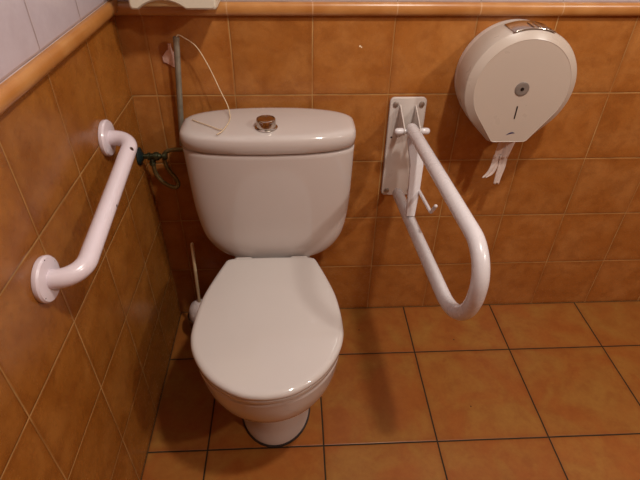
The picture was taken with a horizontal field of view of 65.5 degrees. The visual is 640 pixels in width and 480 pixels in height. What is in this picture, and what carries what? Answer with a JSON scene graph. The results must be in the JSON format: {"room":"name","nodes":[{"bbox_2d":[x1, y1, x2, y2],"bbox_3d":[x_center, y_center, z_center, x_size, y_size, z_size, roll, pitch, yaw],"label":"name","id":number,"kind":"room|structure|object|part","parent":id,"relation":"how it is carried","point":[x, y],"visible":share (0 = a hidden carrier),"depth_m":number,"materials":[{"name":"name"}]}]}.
{"room":"public restroom","nodes":[
{"label":"public restroom","id":0,"kind":"room"},
{"bbox_2d":[0,0,180,479],"bbox_3d":[-0.456,0.101,-0.184,0.100,2.600,3.100,-1,37,-3],"label":"wall","id":1,"kind":"structure","parent":0,"point":[83,371],"depth_m":0.92,"materials":[{"name":"tile"}]},
{"bbox_2d":[0,0,117,114],"bbox_3d":[-0.399,0.366,-0.041,0.016,0.028,3.000,-1,37,-3],"label":"trim","id":2,"kind":"structure","parent":1,"relation":"attached to","point":[26,77],"depth_m":0.83,"materials":[{"name":"wood"}]},
{"bbox_2d":[31,119,136,303],"bbox_3d":[-0.422,-0.080,0.951,0.077,0.140,0.471,-1,37,-3],"label":"grab rail","id":3,"kind":"object","parent":1,"relation":"attached to","point":[47,278],"visible":1,"depth_m":0.87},
{"bbox_2d":[136,147,182,189],"bbox_3d":[-0.408,-0.193,1.345,0.146,0.129,0.049,-1,37,-3],"label":"shutoff valve","id":4,"kind":"object","parent":1,"relation":"attached to","point":[140,156],"visible":0.93,"depth_m":1.32,"materials":[{"name":"metal"}]},
{"bbox_3d":[-0.415,-0.223,1.322,0.018,0.020,0.020,-1,37,-3],"label":"valve knob","id":5,"kind":"part","parent":4,"relation":"part of","materials":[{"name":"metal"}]},
{"bbox_2d":[115,0,639,312],"bbox_3d":[1.120,-0.840,1.083,3.200,2.600,0.100,-1,37,-3],"label":"wall","id":6,"kind":"structure","parent":0,"point":[560,223],"depth_m":1.41,"materials":[{"name":"tile"}]},
{"bbox_2d":[162,43,174,66],"bbox_3d":[-0.367,-0.451,1.223,0.042,0.062,0.007,-1,37,-3],"label":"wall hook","id":7,"kind":"object","parent":6,"relation":"attached to","point":[168,57],"visible":0.74,"depth_m":1.22,"materials":[{"name":"pink plastic"}]},
{"bbox_2d":[128,0,220,8],"bbox_3d":[-0.317,-0.618,1.039,0.186,0.235,0.100,-1,37,-3],"label":"wall dispenser","id":8,"kind":"object","parent":6,"relation":"attached to","point":[134,4],"visible":1,"depth_m":1.07,"materials":[{"name":"beige plastic"}]},
{"bbox_2d":[173,36,183,145],"bbox_3d":[-0.356,-0.368,1.262,0.051,0.289,0.016,16,40,19],"label":"metal pipe","id":9,"kind":"object","parent":6,"relation":"attached to","point":[176,40],"visible":0.95,"depth_m":1.23,"materials":[{"name":"grey metal"}]},
{"bbox_2d":[176,34,230,134],"bbox_3d":[-0.255,-0.374,1.175,0.080,0.181,0.187,-21,42,-26],"label":"cord","id":10,"kind":"object","parent":9,"relation":"attached to","point":[177,34],"visible":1,"depth_m":1.20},
{"bbox_2d":[114,1,639,15],"bbox_3d":[1.119,-0.564,1.220,3.200,0.029,0.016,-1,37,-3],"label":"trim","id":11,"kind":"structure","parent":6,"relation":"attached to","point":[224,8],"depth_m":1.17,"materials":[{"name":"wood"}]},
{"bbox_2d":[381,97,489,320],"bbox_3d":[0.248,-0.068,1.158,0.098,0.301,0.634,-1,37,-3],"label":"support bar","id":12,"kind":"object","parent":6,"relation":"attached to","point":[407,149],"visible":1,"depth_m":1.21,"materials":[{"name":"metal"}]},
{"bbox_3d":[0.233,-0.258,1.406,0.098,0.301,0.008,-1,37,-3],"label":"wall plate","id":13,"kind":"part","parent":12,"relation":"part of","materials":[{"name":"white metal"}]},
{"bbox_2d":[455,19,576,141],"bbox_3d":[0.482,-0.396,1.242,0.271,0.283,0.122,-1,37,-3],"label":"dispenser","id":14,"kind":"object","parent":6,"relation":"attached to","point":[515,76],"visible":1,"depth_m":1.19,"materials":[{"name":"plastic"}]},
{"bbox_2d":[482,142,514,183],"bbox_3d":[0.492,-0.226,1.359,0.079,0.167,0.012,-3,37,-6],"label":"toilet paper","id":15,"kind":"object","parent":14,"relation":"hanging from","point":[503,150],"visible":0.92,"depth_m":1.36,"materials":[{"name":"white paper"}]},
{"bbox_2d":[141,301,639,479],"bbox_3d":[1.179,1.173,0.669,3.400,0.100,3.200,-1,37,-3],"label":"floor","id":16,"kind":"structure","parent":0,"point":[531,391],"depth_m":1.47,"materials":[{"name":"tile"}]},
{"bbox_2d":[187,242,201,332],"bbox_3d":[-0.385,0.161,1.566,0.098,0.386,0.098,-1,37,-3],"label":"toilet brush","id":17,"kind":"object","parent":16,"relation":"on","point":[194,306],"visible":0.39,"depth_m":1.58,"materials":[{"name":"white plastic"}]},
{"bbox_3d":[-0.380,0.108,1.525,0.020,0.252,0.011,-1,37,-3],"label":"handle","id":18,"kind":"part","parent":17,"relation":"part of","materials":[{"name":"beige plastic"}]},
{"bbox_2d":[179,107,355,447],"bbox_3d":[-0.118,0.139,1.269,0.434,0.789,0.651,-1,37,-3],"label":"toilet","id":19,"kind":"object","parent":16,"relation":"on","point":[271,190],"visible":1,"depth_m":1.21,"materials":[{"name":"white ceramic"}]},
{"bbox_2d":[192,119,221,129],"bbox_3d":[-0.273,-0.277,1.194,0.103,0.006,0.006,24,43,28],"label":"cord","id":20,"kind":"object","parent":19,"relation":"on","point":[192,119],"visible":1,"depth_m":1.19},
{"bbox_3d":[-0.122,0.184,1.176,0.349,0.021,0.445,-1,37,-3],"label":"seat lid","id":21,"kind":"part","parent":19,"relation":"part of","materials":[{"name":"white plastic"}]},
{"bbox_3d":[-0.127,-0.276,1.237,0.429,0.047,0.195,-1,37,-3],"label":"cistern lid","id":22,"kind":"part","parent":19,"relation":"part of","materials":[{"name":"white ceramic"}]},
{"bbox_3d":[-0.122,0.200,1.188,0.343,0.014,0.439,-1,37,-3],"label":"seat","id":23,"kind":"part","parent":19,"relation":"part of","materials":[{"name":"white plastic"}]}
]}

